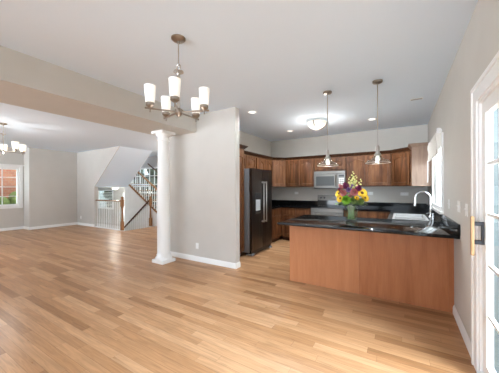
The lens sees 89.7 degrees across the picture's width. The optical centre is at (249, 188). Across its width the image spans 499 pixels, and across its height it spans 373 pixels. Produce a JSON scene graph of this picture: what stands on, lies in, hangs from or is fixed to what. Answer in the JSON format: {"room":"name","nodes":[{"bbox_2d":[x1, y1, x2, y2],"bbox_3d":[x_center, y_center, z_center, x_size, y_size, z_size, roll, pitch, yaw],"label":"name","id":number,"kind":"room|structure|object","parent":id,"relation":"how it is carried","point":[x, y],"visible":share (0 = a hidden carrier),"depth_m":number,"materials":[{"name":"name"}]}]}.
{"room":"dining room","nodes":[
{"label":"dining room","id":0,"kind":"room"},
{"bbox_2d":[0,147,23,227],"bbox_3d":[-10.967,0.023,4.001,0.140,2.820,11.450,0,0,31],"label":"wall","id":1,"kind":"structure","parent":0,"point":[12,217],"depth_m":8.57,"materials":[{"name":"beige paint"}]},
{"bbox_2d":[0,164,23,208],"bbox_3d":[-8.553,-0.064,7.888,0.190,1.500,2.240,0,0,31],"label":"window","id":2,"kind":"structure","parent":1,"relation":"in","point":[19,168],"depth_m":8.70,"materials":[{"name":"white paint"}]},
{"bbox_2d":[0,226,23,230],"bbox_3d":[-10.904,1.385,3.948,0.016,0.095,11.420,0,0,31],"label":"baseboard","id":3,"kind":"structure","parent":1,"relation":"attached to","point":[20,227],"depth_m":8.54,"materials":[{"name":"white paint"}]},
{"bbox_2d":[24,148,27,226],"bbox_3d":[-7.833,0.013,8.831,0.480,2.820,0.120,0,0,31],"label":"wall","id":4,"kind":"structure","parent":0,"point":[25,154],"depth_m":8.75,"materials":[{"name":"beige paint"}]},
{"bbox_2d":[27,148,76,226],"bbox_3d":[-7.215,0.012,9.252,0.140,2.820,1.480,0,0,31],"label":"wall","id":5,"kind":"structure","parent":0,"point":[52,174],"depth_m":9.13,"materials":[{"name":"beige paint"}]},
{"bbox_2d":[29,222,76,229],"bbox_3d":[-7.148,1.374,9.204,0.016,0.095,1.496,0,0,31],"label":"baseboard","id":6,"kind":"structure","parent":5,"relation":"attached to","point":[73,223],"depth_m":9.14,"materials":[{"name":"white paint"}]},
{"bbox_2d":[77,146,119,223],"bbox_3d":[-5.608,0.007,9.153,2.990,2.820,0.020,0,0,31],"label":"wall","id":7,"kind":"structure","parent":0,"point":[91,165],"depth_m":9.36,"materials":[{"name":"beige paint"}]},
{"bbox_2d":[77,222,94,226],"bbox_3d":[-6.224,1.371,9.508,1.280,0.095,0.016,0,0,31],"label":"baseboard","id":8,"kind":"structure","parent":7,"relation":"attached to","point":[78,223],"depth_m":9.47,"materials":[{"name":"white paint"}]},
{"bbox_2d":[95,187,97,226],"bbox_3d":[-5.721,0.677,9.299,0.200,1.480,0.110,0,0,31],"label":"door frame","id":9,"kind":"structure","parent":7,"relation":"attached to","point":[96,188],"depth_m":9.24,"materials":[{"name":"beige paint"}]},
{"bbox_2d":[95,146,151,186],"bbox_3d":[-4.580,-0.786,9.287,1.970,1.440,1.280,0,0,31],"label":"ceiling","id":10,"kind":"structure","parent":0,"point":[126,163],"depth_m":9.29,"materials":[{"name":"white paint"}]},
{"bbox_2d":[98,156,157,228],"bbox_3d":[-4.391,0.553,11.222,10.838,3.920,0.120,0,0,31],"label":"wall","id":11,"kind":"structure","parent":0,"point":[118,193],"depth_m":12.52,"materials":[{"name":"beige paint"}]},
{"bbox_2d":[98,190,112,209],"bbox_3d":[-7.499,0.578,13.076,1.500,0.990,0.100,0,0,31],"label":"window","id":12,"kind":"structure","parent":11,"relation":"in","point":[101,207],"depth_m":13.07,"materials":[{"name":"white paint"}]},
{"bbox_2d":[123,192,124,230],"bbox_3d":[-5.927,1.358,12.134,0.500,2.320,0.120,0,0,31],"label":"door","id":13,"kind":"structure","parent":11,"relation":"in","point":[123,192],"depth_m":12.22,"materials":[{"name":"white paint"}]},
{"bbox_2d":[131,167,156,201],"bbox_3d":[-4.766,0.014,11.414,2.000,1.900,0.100,0,0,31],"label":"window","id":14,"kind":"structure","parent":11,"relation":"in","point":[149,168],"depth_m":11.23,"materials":[{"name":"white paint"}]},
{"bbox_2d":[125,186,156,230],"bbox_3d":[-3.949,1.127,9.691,2.820,2.770,0.060,0,0,31],"label":"wall","id":15,"kind":"structure","parent":0,"point":[134,202],"depth_m":10.06,"materials":[{"name":"beige paint"}]},
{"bbox_2d":[169,107,239,262],"bbox_3d":[-0.982,-0.007,4.894,1.803,2.820,0.130,0,0,31],"label":"wall partition","id":16,"kind":"structure","parent":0,"point":[203,164],"depth_m":4.70,"materials":[{"name":"beige paint"}]},
{"bbox_2d":[170,251,240,268],"bbox_3d":[-0.976,1.355,4.883,1.819,0.095,0.146,0,0,31],"label":"baseboard","id":17,"kind":"structure","parent":16,"relation":"attached to","point":[174,254],"depth_m":4.68,"materials":[{"name":"white paint"}]},
{"bbox_2d":[0,225,475,372],"bbox_3d":[-4.806,1.474,2.543,12.097,0.120,15.350,0,0,31],"label":"floor","id":18,"kind":"structure","parent":0,"point":[74,298],"depth_m":2.72,"materials":[{"name":"brown wood"}]},
{"bbox_2d":[95,197,123,230],"bbox_3d":[-4.925,0.845,8.798,1.662,1.140,0.104,0,0,31],"label":"guard railing","id":19,"kind":"object","parent":18,"relation":"on","point":[121,201],"visible":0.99,"depth_m":8.64,"materials":[{"name":"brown wood"}]},
{"bbox_2d":[129,163,156,212],"bbox_3d":[-3.604,0.149,10.040,2.688,2.524,1.062,0,0,31],"label":"staircase","id":20,"kind":"structure","parent":18,"relation":"on","point":[141,195],"depth_m":9.76,"materials":[{"name":"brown wood"}]},
{"bbox_2d":[151,130,175,264],"bbox_3d":[-1.645,0.164,4.803,0.320,2.482,0.320,0,0,31],"label":"column","id":21,"kind":"structure","parent":18,"relation":"on","point":[164,256],"depth_m":4.71,"materials":[{"name":"white paint"}]},
{"bbox_2d":[239,144,247,255],"bbox_3d":[-0.492,0.264,5.089,0.668,2.276,0.703,0,0,31],"label":"pantry cabinet","id":22,"kind":"object","parent":18,"relation":"on","point":[241,147],"visible":0.22,"depth_m":5.08,"materials":[{"name":"brown wood"}]},
{"bbox_2d":[243,168,271,255],"bbox_3d":[-0.001,0.492,5.714,0.822,1.815,0.935,0,0,31],"label":"refrigerator","id":23,"kind":"object","parent":18,"relation":"on","point":[257,182],"visible":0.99,"depth_m":5.32,"materials":[{"name":"grey metal"}]},
{"bbox_2d":[272,207,281,241],"bbox_3d":[0.534,0.956,6.823,0.618,0.884,1.497,0,0,31],"label":"base cabinet","id":24,"kind":"object","parent":18,"relation":"on","point":[277,212],"visible":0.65,"depth_m":6.52,"materials":[{"name":"brown wood"}]},
{"bbox_2d":[272,200,317,208],"bbox_3d":[0.880,0.430,6.612,1.431,0.165,1.497,0,0,31],"label":"countertop","id":25,"kind":"structure","parent":24,"relation":"on","point":[275,203],"depth_m":7.01,"materials":[{"name":"black stone"}]},
{"bbox_2d":[282,207,310,239],"bbox_3d":[1.371,0.954,6.819,0.806,0.884,0.635,0,0,31],"label":"base cabinet","id":26,"kind":"object","parent":18,"relation":"on","point":[287,213],"visible":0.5,"depth_m":6.64,"materials":[{"name":"brown wood"}]},
{"bbox_2d":[311,195,347,216],"bbox_3d":[2.031,0.776,6.364,0.781,1.195,0.720,0,0,31],"label":"range","id":27,"kind":"object","parent":18,"relation":"on","point":[326,206],"visible":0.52,"depth_m":6.28,"materials":[{"name":"silver metal"}]},
{"bbox_2d":[311,206,344,208],"bbox_3d":[2.027,0.479,6.359,0.781,0.020,0.582,0,0,31],"label":"cooktop","id":28,"kind":"object","parent":27,"relation":"in","point":[314,207],"depth_m":6.19,"materials":[{"name":"black glass"}]},
{"bbox_2d":[344,210,389,218],"bbox_3d":[2.826,0.950,5.934,1.006,0.884,0.635,0,0,31],"label":"base cabinet","id":29,"kind":"object","parent":18,"relation":"on","point":[361,214],"visible":0.09,"depth_m":5.64,"materials":[{"name":"brown wood"}]},
{"bbox_2d":[290,226,453,312],"bbox_3d":[1.606,0.953,3.571,1.956,0.884,0.632,0,0,31],"label":"base cabinet","id":30,"kind":"object","parent":18,"relation":"on","point":[408,269],"visible":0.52,"depth_m":3.19,"materials":[{"name":"brown wood"}]},
{"bbox_3d":[3.058,0.949,4.725,0.675,0.884,2.460,0,0,31],"label":"base cabinet","id":31,"kind":"object","parent":18,"relation":"on","visible":0},
{"bbox_2d":[277,202,460,238],"bbox_3d":[2.183,0.426,4.563,2.001,0.165,3.645,0,0,31],"label":"countertop","id":32,"kind":"structure","parent":31,"relation":"on","point":[443,226],"depth_m":3.40,"materials":[{"name":"black stone"}]},
{"bbox_2d":[392,213,429,220],"bbox_3d":[2.657,0.581,4.167,0.476,0.230,0.996,0,0,31],"label":"sink","id":33,"kind":"object","parent":32,"relation":"in","point":[421,217],"visible":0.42,"depth_m":4.16,"materials":[{"name":"white ceramic"}]},
{"bbox_2d":[413,191,431,217],"bbox_3d":[2.817,0.257,4.068,0.266,0.430,0.146,0,0,31],"label":"faucet","id":34,"kind":"object","parent":32,"relation":"on","point":[417,193],"visible":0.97,"depth_m":4.06,"materials":[{"name":"silver metal"}]},
{"bbox_3d":[1.471,0.351,3.618,0.174,0.250,0.174,0,0,31],"label":"vase","id":35,"kind":"object","parent":32,"relation":"on","visible":0},
{"bbox_2d":[340,190,348,214],"bbox_3d":[1.343,0.230,3.563,0.113,0.429,0.168,0,0,31],"label":"rose","id":36,"kind":"object","parent":35,"relation":"in","point":[342,192],"visible":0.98,"depth_m":3.54,"materials":[{"name":"pink plant"}]},
{"bbox_2d":[337,195,351,217],"bbox_3d":[1.360,0.265,3.590,0.212,0.360,0.090,0,0,17],"label":"sunflower","id":37,"kind":"object","parent":35,"relation":"in","point":[339,197],"visible":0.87,"depth_m":3.60,"materials":[{"name":"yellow plant"}]},
{"bbox_2d":[343,182,349,188],"bbox_3d":[1.425,0.178,3.615,0.157,0.534,0.097,0,0,8],"label":"bloom","id":38,"kind":"object","parent":35,"relation":"in","point":[345,185],"visible":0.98,"depth_m":3.60,"materials":[{"name":"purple plant"}]},
{"bbox_2d":[341,195,353,218],"bbox_3d":[1.381,0.271,3.530,0.249,0.347,0.125,0,0,-25],"label":"greens","id":39,"kind":"object","parent":35,"relation":"in","point":[346,199],"visible":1,"depth_m":3.49,"materials":[{"name":"green plant"}]},
{"bbox_2d":[346,187,354,219],"bbox_3d":[1.415,0.212,3.538,0.149,0.465,0.078,0,0,-29],"label":"bloom","id":40,"kind":"object","parent":35,"relation":"in","point":[348,189],"visible":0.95,"depth_m":3.52,"materials":[{"name":"purple plant"}]},
{"bbox_2d":[350,188,357,218],"bbox_3d":[1.464,0.222,3.515,0.117,0.446,0.255,0,0,31],"label":"rose","id":41,"kind":"object","parent":35,"relation":"in","point":[353,192],"visible":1,"depth_m":3.46,"materials":[{"name":"pink plant"}]},
{"bbox_2d":[351,175,357,215],"bbox_3d":[1.498,0.129,3.578,0.080,0.631,0.076,0,0,-12],"label":"snapdragon","id":42,"kind":"object","parent":35,"relation":"in","point":[354,183],"visible":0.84,"depth_m":3.57,"materials":[{"name":"beige plant"}]},
{"bbox_2d":[348,198,363,218],"bbox_3d":[1.520,0.290,3.533,0.096,0.310,0.234,0,0,-33],"label":"greens","id":43,"kind":"object","parent":35,"relation":"in","point":[360,200],"visible":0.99,"depth_m":3.48,"materials":[{"name":"green plant"}]},
{"bbox_2d":[352,185,361,213],"bbox_3d":[1.508,0.198,3.522,0.089,0.493,0.188,0,0,-21],"label":"bloom","id":44,"kind":"object","parent":35,"relation":"in","point":[358,188],"visible":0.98,"depth_m":3.48,"materials":[{"name":"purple plant"}]},
{"bbox_2d":[352,188,366,216],"bbox_3d":[1.531,0.221,3.509,0.214,0.447,0.104,0,0,31],"label":"sunflower","id":45,"kind":"object","parent":35,"relation":"in","point":[363,193],"visible":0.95,"depth_m":3.48,"materials":[{"name":"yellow plant"}]},
{"bbox_2d":[355,195,368,206],"bbox_3d":[1.543,0.260,3.553,0.276,0.370,0.089,0,0,22],"label":"sunflower","id":46,"kind":"object","parent":35,"relation":"in","point":[366,198],"visible":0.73,"depth_m":3.51,"materials":[{"name":"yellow plant"}]},
{"bbox_2d":[0,0,477,156],"bbox_3d":[-4.798,-1.466,2.591,12.277,0.120,15.450,0,0,31],"label":"ceiling","id":47,"kind":"structure","parent":0,"point":[276,60],"depth_m":2.69,"materials":[{"name":"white paint"}]},
{"bbox_2d":[0,123,25,154],"bbox_3d":[-5.311,-1.075,5.446,0.751,0.658,0.727,0,0,31],"label":"chandelier","id":48,"kind":"object","parent":47,"relation":"hanging from","point":[15,145],"visible":1,"depth_m":5.41,"materials":[{"name":"white glass"}]},
{"bbox_2d":[0,45,195,135],"bbox_3d":[-4.421,-1.238,0.114,0.896,0.338,11.607,0,0,31],"label":"ceiling beam","id":49,"kind":"structure","parent":47,"relation":"attached to","point":[26,81],"depth_m":3.19,"materials":[{"name":"beige paint"}]},
{"bbox_2d":[144,34,209,121],"bbox_3d":[-0.665,-1.045,2.388,0.578,0.746,0.565,0,0,31],"label":"chandelier","id":50,"kind":"object","parent":47,"relation":"hanging from","point":[202,102],"visible":1,"depth_m":2.31,"materials":[{"name":"white glass"}]},
{"bbox_2d":[307,119,326,130],"bbox_3d":[1.397,-1.312,5.224,0.400,0.224,0.416,0,0,31],"label":"flush light","id":51,"kind":"object","parent":47,"relation":"attached to","point":[317,124],"visible":1,"depth_m":5.12,"materials":[{"name":"white glass"}]},
{"bbox_2d":[317,90,337,166],"bbox_3d":[1.154,-0.878,3.706,0.302,1.090,0.302,0,0,31],"label":"pendant light","id":52,"kind":"object","parent":47,"relation":"hanging from","point":[328,92],"visible":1,"depth_m":3.69,"materials":[{"name":"silver metal"}]},
{"bbox_2d":[325,149,329,158],"bbox_3d":[1.155,-0.503,3.706,0.076,0.140,0.076,0,0,31],"label":"socket","id":53,"kind":"object","parent":52,"relation":"attached to","point":[327,151],"depth_m":3.68,"materials":[{"name":"silver metal"}]},
{"bbox_2d":[365,79,390,163],"bbox_3d":[1.701,-0.880,3.329,0.302,1.090,0.302,0,0,31],"label":"pendant light","id":54,"kind":"object","parent":47,"relation":"hanging from","point":[377,81],"visible":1,"depth_m":3.32,"materials":[{"name":"silver metal"}]},
{"bbox_2d":[375,145,380,155],"bbox_3d":[1.702,-0.505,3.329,0.076,0.140,0.076,0,0,31],"label":"socket","id":55,"kind":"object","parent":54,"relation":"attached to","point":[377,153],"depth_m":3.31,"materials":[{"name":"silver metal"}]},
{"bbox_2d":[239,130,270,156],"bbox_3d":[-0.170,-0.009,6.383,0.120,2.820,3.260,0,0,31],"label":"wall","id":56,"kind":"structure","parent":0,"point":[255,144],"depth_m":6.82,"materials":[{"name":"beige paint"}]},
{"bbox_2d":[244,150,257,168],"bbox_3d":[-0.210,-0.640,5.827,0.388,0.421,0.967,0,0,31],"label":"upper cabinet","id":57,"kind":"object","parent":56,"relation":"attached to","point":[249,157],"visible":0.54,"depth_m":5.88,"materials":[{"name":"brown wood"}]},
{"bbox_2d":[256,154,272,170],"bbox_3d":[0.273,-0.445,6.622,0.388,0.814,0.887,0,0,31],"label":"upper cabinet","id":58,"kind":"object","parent":56,"relation":"attached to","point":[263,162],"visible":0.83,"depth_m":6.49,"materials":[{"name":"brown wood"}]},
{"bbox_2d":[271,124,427,206],"bbox_3d":[2.314,-0.017,6.700,3.997,2.820,0.140,0,0,31],"label":"wall","id":59,"kind":"structure","parent":0,"point":[400,137],"depth_m":6.33,"materials":[{"name":"beige paint"}]},
{"bbox_2d":[272,157,284,186],"bbox_3d":[0.764,-0.446,7.176,0.651,0.814,0.649,0,0,31],"label":"upper cabinet","id":60,"kind":"object","parent":59,"relation":"attached to","point":[278,163],"visible":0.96,"depth_m":6.96,"materials":[{"name":"brown wood"}]},
{"bbox_2d":[285,156,314,186],"bbox_3d":[1.427,-0.448,6.928,0.827,0.814,0.385,0,0,31],"label":"upper cabinet","id":61,"kind":"object","parent":59,"relation":"attached to","point":[299,171],"visible":0.95,"depth_m":6.79,"materials":[{"name":"brown wood"}]},
{"bbox_2d":[314,153,345,171],"bbox_3d":[2.116,-0.649,6.509,0.785,0.416,0.385,0,0,31],"label":"upper cabinet","id":62,"kind":"object","parent":59,"relation":"attached to","point":[338,159],"visible":0.83,"depth_m":6.34,"materials":[{"name":"brown wood"}]},
{"bbox_2d":[314,170,345,188],"bbox_3d":[2.099,-0.214,6.480,0.779,0.445,0.451,0,0,31],"label":"microwave","id":63,"kind":"object","parent":62,"relation":"attached to","point":[322,179],"visible":0.83,"depth_m":6.33,"materials":[{"name":"silver plastic"}]},
{"bbox_2d":[345,150,391,186],"bbox_3d":[2.869,-0.453,6.052,0.978,0.814,0.385,0,0,31],"label":"upper cabinet","id":64,"kind":"object","parent":59,"relation":"attached to","point":[371,174],"visible":0.87,"depth_m":5.90,"materials":[{"name":"brown wood"}]},
{"bbox_2d":[390,147,410,185],"bbox_3d":[3.480,-0.454,5.486,0.736,0.814,0.718,0,0,31],"label":"upper cabinet","id":65,"kind":"object","parent":59,"relation":"attached to","point":[401,156],"visible":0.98,"depth_m":5.40,"materials":[{"name":"brown wood"}]},
{"bbox_2d":[400,192,407,195],"bbox_3d":[3.602,0.132,5.830,0.160,0.072,0.008,0,0,31],"label":"wall outlet","id":66,"kind":"object","parent":59,"relation":"attached to","point":[401,193],"visible":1,"depth_m":5.83,"materials":[{"name":"white plastic"}]},
{"bbox_2d":[428,0,498,340],"bbox_3d":[0.224,-0.011,-0.723,0.140,2.820,14.997,0,0,31],"label":"wall","id":67,"kind":"structure","parent":0,"point":[479,45],"depth_m":2.40,"materials":[{"name":"beige paint"}]},
{"bbox_2d":[408,142,431,185],"bbox_3d":[3.345,-0.452,4.927,0.388,0.818,0.460,0,0,31],"label":"upper cabinet","id":68,"kind":"object","parent":67,"relation":"attached to","point":[418,152],"visible":0.94,"depth_m":4.78,"materials":[{"name":"brown wood"}]},
{"bbox_2d":[432,132,443,213],"bbox_3d":[3.077,-0.212,4.051,0.160,1.145,1.380,0,0,31],"label":"window","id":69,"kind":"structure","parent":67,"relation":"in","point":[438,207],"depth_m":4.02,"materials":[{"name":"white paint"}]},
{"bbox_2d":[427,128,441,181],"bbox_3d":[3.006,-0.480,4.093,0.081,0.743,1.342,0,0,31],"label":"valance","id":70,"kind":"object","parent":69,"relation":"attached to","point":[434,144],"visible":1,"depth_m":3.77,"materials":[{"name":"white fabric"}]},
{"bbox_2d":[456,201,459,211],"bbox_3d":[2.120,0.184,2.550,0.020,0.115,0.118,0,0,31],"label":"light switch","id":71,"kind":"object","parent":67,"relation":"attached to","point":[458,202],"visible":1,"depth_m":2.55,"materials":[{"name":"white plastic"}]},
{"bbox_2d":[453,305,470,356],"bbox_3d":[-0.728,1.355,-2.147,0.016,0.095,11.570,0,0,31],"label":"baseboard","id":72,"kind":"structure","parent":67,"relation":"attached to","point":[462,329],"depth_m":2.35,"materials":[{"name":"white paint"}]},
{"bbox_2d":[464,203,467,216],"bbox_3d":[1.938,0.194,2.251,0.020,0.115,0.072,0,0,31],"label":"light switch","id":73,"kind":"object","parent":67,"relation":"attached to","point":[466,205],"visible":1,"depth_m":2.23,"materials":[{"name":"white plastic"}]},
{"bbox_2d":[470,51,498,372],"bbox_3d":[1.275,0.309,1.063,0.208,2.175,2.130,0,0,31],"label":"door","id":74,"kind":"structure","parent":67,"relation":"in","point":[484,95],"depth_m":1.81,"materials":[{"name":"white paint"}]},
{"bbox_3d":[-6.545,2.570,11.218,7.150,0.100,2.330,0,0,31],"label":"floor","id":75,"kind":"structure","parent":0,"visible":0},
{"bbox_2d":[124,196,151,229],"bbox_3d":[-4.659,1.404,9.386,1.819,2.220,1.140,0,0,31],"label":"staircase","id":76,"kind":"structure","parent":75,"relation":"on","point":[149,202],"depth_m":9.57,"materials":[{"name":"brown wood"}]},
{"label":"outside","id":77,"kind":"structure","parent":0,"visible":0},
{"bbox_3d":[8.836,2.674,14.528,80.000,0.100,46.000,0,0,31],"label":"lawn","id":78,"kind":"structure","parent":77,"visible":0},
{"bbox_2d":[0,169,15,197],"bbox_3d":[-13.966,-0.433,9.948,0.200,6.250,10.500,0,0,31],"label":"brick building","id":79,"kind":"structure","parent":78,"relation":"on","point":[10,182],"depth_m":12.65,"materials":[{"name":"brick"}]},
{"bbox_2d":[0,191,15,204],"bbox_3d":[-12.528,1.408,9.664,1.244,2.560,7.136,0,0,31],"label":"hedge","id":80,"kind":"object","parent":78,"relation":"on","point":[10,200],"visible":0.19,"depth_m":11.61,"materials":[{"name":"green plant"}]},
{"bbox_2d":[100,169,143,207],"bbox_3d":[-11.566,-0.840,23.817,10.100,7.050,4.300,0,0,31],"label":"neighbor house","id":81,"kind":"structure","parent":78,"relation":"on","point":[143,169],"depth_m":22.68,"materials":[{"name":"grey"}]},
{"bbox_2d":[103,169,145,206],"bbox_3d":[-8.495,0.391,17.440,2.935,4.580,3.254,0,0,-14],"label":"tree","id":82,"kind":"object","parent":78,"relation":"on","point":[142,173],"visible":0.05,"depth_m":16.71,"materials":[{"name":"green plant"}]},
{"bbox_2d":[134,168,156,208],"bbox_3d":[-5.349,0.353,15.164,3.271,4.636,2.630,0,0,43],"label":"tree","id":83,"kind":"object","parent":78,"relation":"on","point":[147,170],"visible":0.06,"depth_m":14.03,"materials":[{"name":"green plant"}]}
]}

